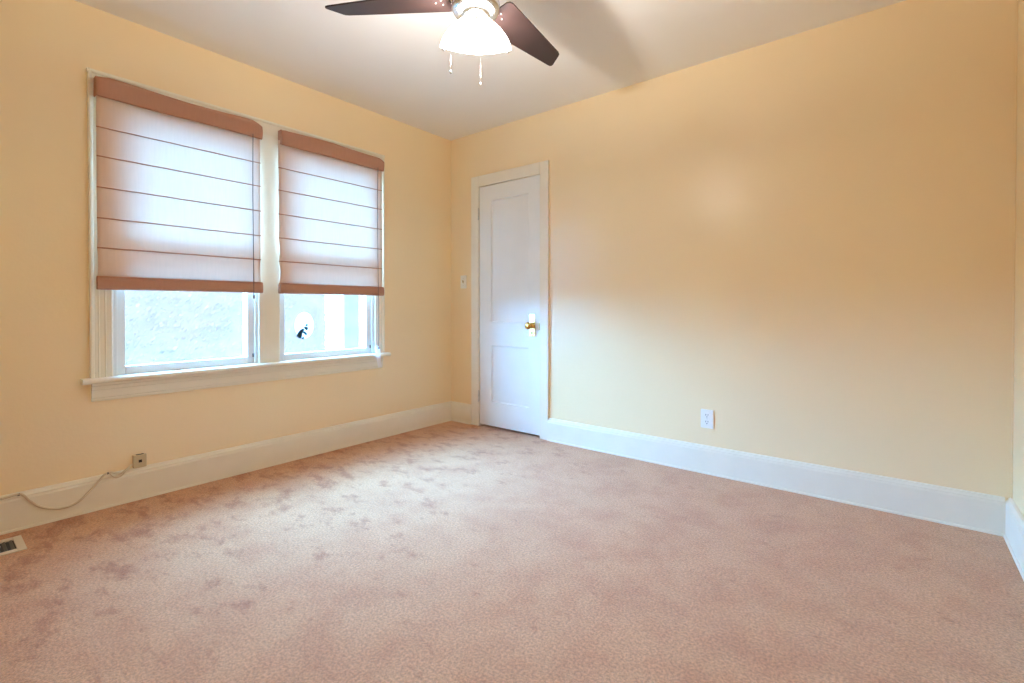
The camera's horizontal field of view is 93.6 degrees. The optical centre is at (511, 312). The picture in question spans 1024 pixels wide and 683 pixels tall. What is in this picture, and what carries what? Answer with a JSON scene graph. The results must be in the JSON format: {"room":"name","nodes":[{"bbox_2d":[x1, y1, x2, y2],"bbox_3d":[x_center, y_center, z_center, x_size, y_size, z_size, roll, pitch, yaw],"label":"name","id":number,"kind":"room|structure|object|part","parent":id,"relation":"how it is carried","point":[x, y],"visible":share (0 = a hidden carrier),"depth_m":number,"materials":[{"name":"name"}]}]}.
{"room":"empty bedroom","nodes":[
{"label":"empty bedroom","id":0,"kind":"room"},
{"bbox_2d":[0,0,450,495],"bbox_3d":[-1.677,-0.271,3.030,0.160,2.500,3.740,0,1,39],"label":"wall","id":1,"kind":"structure","parent":0,"point":[52,432],"depth_m":2.47,"materials":[{"name":"beige paint"}]},
{"bbox_2d":[0,464,132,509],"bbox_3d":[-2.205,0.866,2.220,0.023,0.145,0.736,0,1,39],"label":"wire","id":2,"kind":"object","parent":1,"relation":"attached to","point":[128,467],"visible":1,"depth_m":2.30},
{"bbox_2d":[132,453,146,468],"bbox_3d":[-1.963,0.781,2.534,0.027,0.070,0.057,0,1,39],"label":"phone jack","id":3,"kind":"object","parent":1,"relation":"attached to","point":[138,460],"visible":1,"depth_m":2.52,"materials":[{"name":"beige plastic"}]},
{"bbox_2d":[0,401,451,534],"bbox_3d":[-1.602,0.896,2.982,0.032,0.168,3.420,0,1,39],"label":"baseboard","id":4,"kind":"structure","parent":1,"relation":"attached to","point":[17,513],"depth_m":2.72,"materials":[{"name":"white paint"}]},
{"bbox_2d":[80,67,390,401],"bbox_3d":[-1.601,-0.385,3.097,0.250,1.645,1.810,0,1,39],"label":"window","id":5,"kind":"structure","parent":1,"relation":"in","point":[250,305],"depth_m":2.88,"materials":[{"name":"white paint"}]},
{"bbox_2d":[93,76,262,298],"bbox_3d":[-1.797,-0.624,2.668,0.062,1.090,0.788,0,1,39],"label":"roman shade","id":6,"kind":"object","parent":5,"relation":"attached to","point":[178,181],"visible":1,"depth_m":2.61,"materials":[{"name":"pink fabric"}]},
{"bbox_3d":[-1.569,-0.592,2.916,0.009,0.975,0.006,0,1,39],"label":"pull cord","id":7,"kind":"part","parent":6,"relation":"part of","materials":[{"name":"white fabric"}]},
{"bbox_3d":[-1.536,0.332,3.052,0.082,0.026,1.810,0,1,39],"label":"window stool","id":8,"kind":"part","parent":5,"relation":"part of","materials":[{"name":"white paint"}]},
{"bbox_3d":[-1.540,-1.163,3.043,0.026,0.088,1.753,0,1,39],"label":"head casing","id":9,"kind":"part","parent":5,"relation":"part of","materials":[{"name":"white paint"}]},
{"bbox_3d":[-1.931,-0.058,2.827,0.012,0.762,0.698,0,1,39],"label":"screen frame","id":10,"kind":"part","parent":5,"relation":"part of","materials":[{"name":"white paint"}]},
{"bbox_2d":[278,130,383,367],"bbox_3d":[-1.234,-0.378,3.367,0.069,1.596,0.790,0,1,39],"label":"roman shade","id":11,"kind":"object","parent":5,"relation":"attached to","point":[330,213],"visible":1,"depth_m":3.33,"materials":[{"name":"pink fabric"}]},
{"bbox_3d":[-1.237,-0.641,3.364,0.013,0.917,0.785,0,1,39],"label":"shade panel","id":12,"kind":"part","parent":11,"relation":"part of","materials":[{"name":"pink fabric"}]},
{"bbox_3d":[-1.008,-0.414,3.618,0.009,1.345,0.006,0,1,39],"label":"pull cord","id":13,"kind":"part","parent":11,"relation":"part of","materials":[{"name":"white fabric"}]},
{"bbox_2d":[279,248,373,360],"bbox_3d":[-1.358,-0.393,3.450,0.187,1.465,0.740,0,1,39],"label":"window frame","id":14,"kind":"structure","parent":1,"relation":"in","point":[366,303],"depth_m":3.64,"materials":[{"name":"white paint"}]},
{"bbox_2d":[294,312,313,339],"bbox_3d":[-1.421,0.091,3.289,0.002,0.191,0.142,0,1,39],"label":"window sticker","id":15,"kind":"object","parent":14,"relation":"attached to","point":[304,322],"visible":1,"depth_m":3.29,"materials":[{"name":"white plastic"}]},
{"bbox_2d":[297,324,307,339],"bbox_3d":[-1.429,0.133,3.277,0.001,0.107,0.081,0,1,39],"label":"print","id":16,"kind":"object","parent":15,"relation":"attached to","point":[302,329],"depth_m":3.28,"materials":[{"name":"black"}]},
{"bbox_3d":[-1.317,-0.051,3.421,0.036,0.737,0.718,0,1,39],"label":"sash","id":17,"kind":"part","parent":14,"relation":"part of","materials":[{"name":"white paint"}]},
{"bbox_3d":[-1.402,-0.065,3.488,0.012,0.762,0.716,0,1,39],"label":"screen frame","id":18,"kind":"part","parent":14,"relation":"part of","materials":[{"name":"white paint"}]},
{"bbox_2d":[75,0,905,140],"bbox_3d":[-0.238,-1.569,1.864,3.848,0.120,3.740,0,1,39],"label":"ceiling","id":19,"kind":"structure","parent":0,"point":[396,67],"depth_m":2.73,"materials":[{"name":"paint"}]},
{"bbox_2d":[325,0,558,85],"bbox_3d":[-0.043,-1.227,1.938,1.039,0.562,0.941,0,1,39],"label":"ceiling fan","id":20,"kind":"object","parent":19,"relation":"hanging from","point":[482,26],"visible":1,"depth_m":1.88,"materials":[{"name":"brown wood"}]},
{"bbox_3d":[-0.479,-1.209,1.918,0.495,0.033,0.172,0,1,13],"label":"blade","id":21,"kind":"part","parent":20,"relation":"part of","materials":[{"name":"brown wood"}]},
{"bbox_3d":[-0.145,-1.034,1.883,0.276,0.064,0.278,0,1,39],"label":"lamp shade","id":22,"kind":"part","parent":20,"relation":"part of","materials":[{"name":"white glass"}]},
{"bbox_3d":[0.076,-1.211,2.129,0.172,0.033,0.495,0,1,39],"label":"blade","id":23,"kind":"part","parent":20,"relation":"part of","materials":[{"name":"brown wood"}]},
{"bbox_2d":[0,421,1023,682],"bbox_3d":[-0.238,1.051,1.891,3.848,0.120,3.740,0,1,39],"label":"floor","id":24,"kind":"structure","parent":0,"point":[450,551],"depth_m":1.77,"materials":[{"name":"pink carpet"}]},
{"bbox_2d":[0,535,26,556],"bbox_3d":[-2.205,0.986,1.932,0.186,0.010,0.345,0,1,39],"label":"floor vent","id":25,"kind":"object","parent":24,"relation":"in","point":[7,546],"visible":1,"depth_m":2.03,"materials":[{"name":"beige metal"}]},
{"bbox_2d":[451,0,1015,500],"bbox_3d":[0.881,-0.273,3.275,3.528,2.500,0.160,0,1,39],"label":"wall","id":26,"kind":"structure","parent":0,"point":[804,240],"depth_m":2.62,"materials":[{"name":"beige paint"}]},
{"bbox_2d":[461,275,466,288],"bbox_3d":[-0.429,-0.266,4.210,0.070,0.114,0.018,0,1,39],"label":"light switch","id":27,"kind":"object","parent":26,"relation":"attached to","point":[463,277],"visible":1,"depth_m":4.20,"materials":[{"name":"white plastic"}]},
{"bbox_2d":[478,175,539,435],"bbox_3d":[-0.041,-0.053,3.880,0.645,2.002,0.104,0,1,39],"label":"door","id":28,"kind":"structure","parent":26,"relation":"in","point":[509,211],"depth_m":3.89,"materials":[{"name":"white paint"}]},
{"bbox_3d":[0.135,0.104,3.715,0.058,0.058,0.064,0,1,39],"label":"knob","id":29,"kind":"part","parent":28,"relation":"part of","materials":[{"name":"gold metal"}]},
{"bbox_3d":[0.157,0.102,3.741,0.057,0.176,0.004,0,1,39],"label":"knob plate","id":30,"kind":"part","parent":28,"relation":"part of","materials":[{"name":"white metal"}]},
{"bbox_2d":[471,160,548,439],"bbox_3d":[-0.003,-0.091,3.933,0.798,2.122,0.120,0,1,39],"label":"door frame","id":31,"kind":"structure","parent":26,"relation":"attached to","point":[539,168],"depth_m":3.93,"materials":[{"name":"white paint"}]},
{"bbox_2d":[701,409,713,428],"bbox_3d":[1.189,0.649,2.930,0.076,0.114,0.009,0,1,39],"label":"wall outlet","id":32,"kind":"object","parent":26,"relation":"attached to","point":[707,416],"visible":1,"depth_m":2.92,"materials":[{"name":"white plastic"}]},
{"bbox_2d":[451,401,1005,535],"bbox_3d":[0.821,0.893,3.212,3.480,0.168,0.032,0,1,39],"label":"baseboard","id":33,"kind":"structure","parent":26,"relation":"attached to","point":[976,511],"depth_m":2.61,"materials":[{"name":"white paint"}]},
{"bbox_2d":[1011,0,1023,516],"bbox_3d":[1.249,-0.247,0.789,0.166,2.500,3.580,0,1,39],"label":"wall","id":34,"kind":"structure","parent":0,"point":[1017,422],"depth_m":2.04,"materials":[{"name":"beige paint"}]},
{"bbox_2d":[1003,498,1023,580],"bbox_3d":[1.127,0.919,0.797,0.032,0.168,3.420,0,1,39],"label":"baseboard","id":35,"kind":"structure","parent":34,"relation":"attached to","point":[1013,536],"depth_m":1.96,"materials":[{"name":"white paint"}]},
{"bbox_3d":[1.117,0.997,0.806,0.008,0.010,3.420,0,1,39],"label":"shoe moulding","id":36,"kind":"part","parent":35,"relation":"part of","materials":[{"name":"white paint"}]},
{"label":"outside","id":37,"kind":"structure","parent":0,"visible":0},
{"bbox_3d":[-24.032,1.519,23.144,59.820,0.300,100.000,0,1,39],"label":"ground","id":38,"kind":"structure","parent":37,"visible":0},
{"bbox_2d":[125,290,326,365],"bbox_3d":[-8.352,0.263,9.293,0.599,2.578,10.070,0,1,39],"label":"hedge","id":39,"kind":"object","parent":38,"relation":"on","point":[160,326],"visible":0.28,"depth_m":10.63,"materials":[{"name":"green plant"}]},
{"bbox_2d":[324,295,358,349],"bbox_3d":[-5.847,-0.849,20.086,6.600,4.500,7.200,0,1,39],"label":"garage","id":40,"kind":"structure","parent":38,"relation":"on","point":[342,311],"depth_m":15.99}
]}

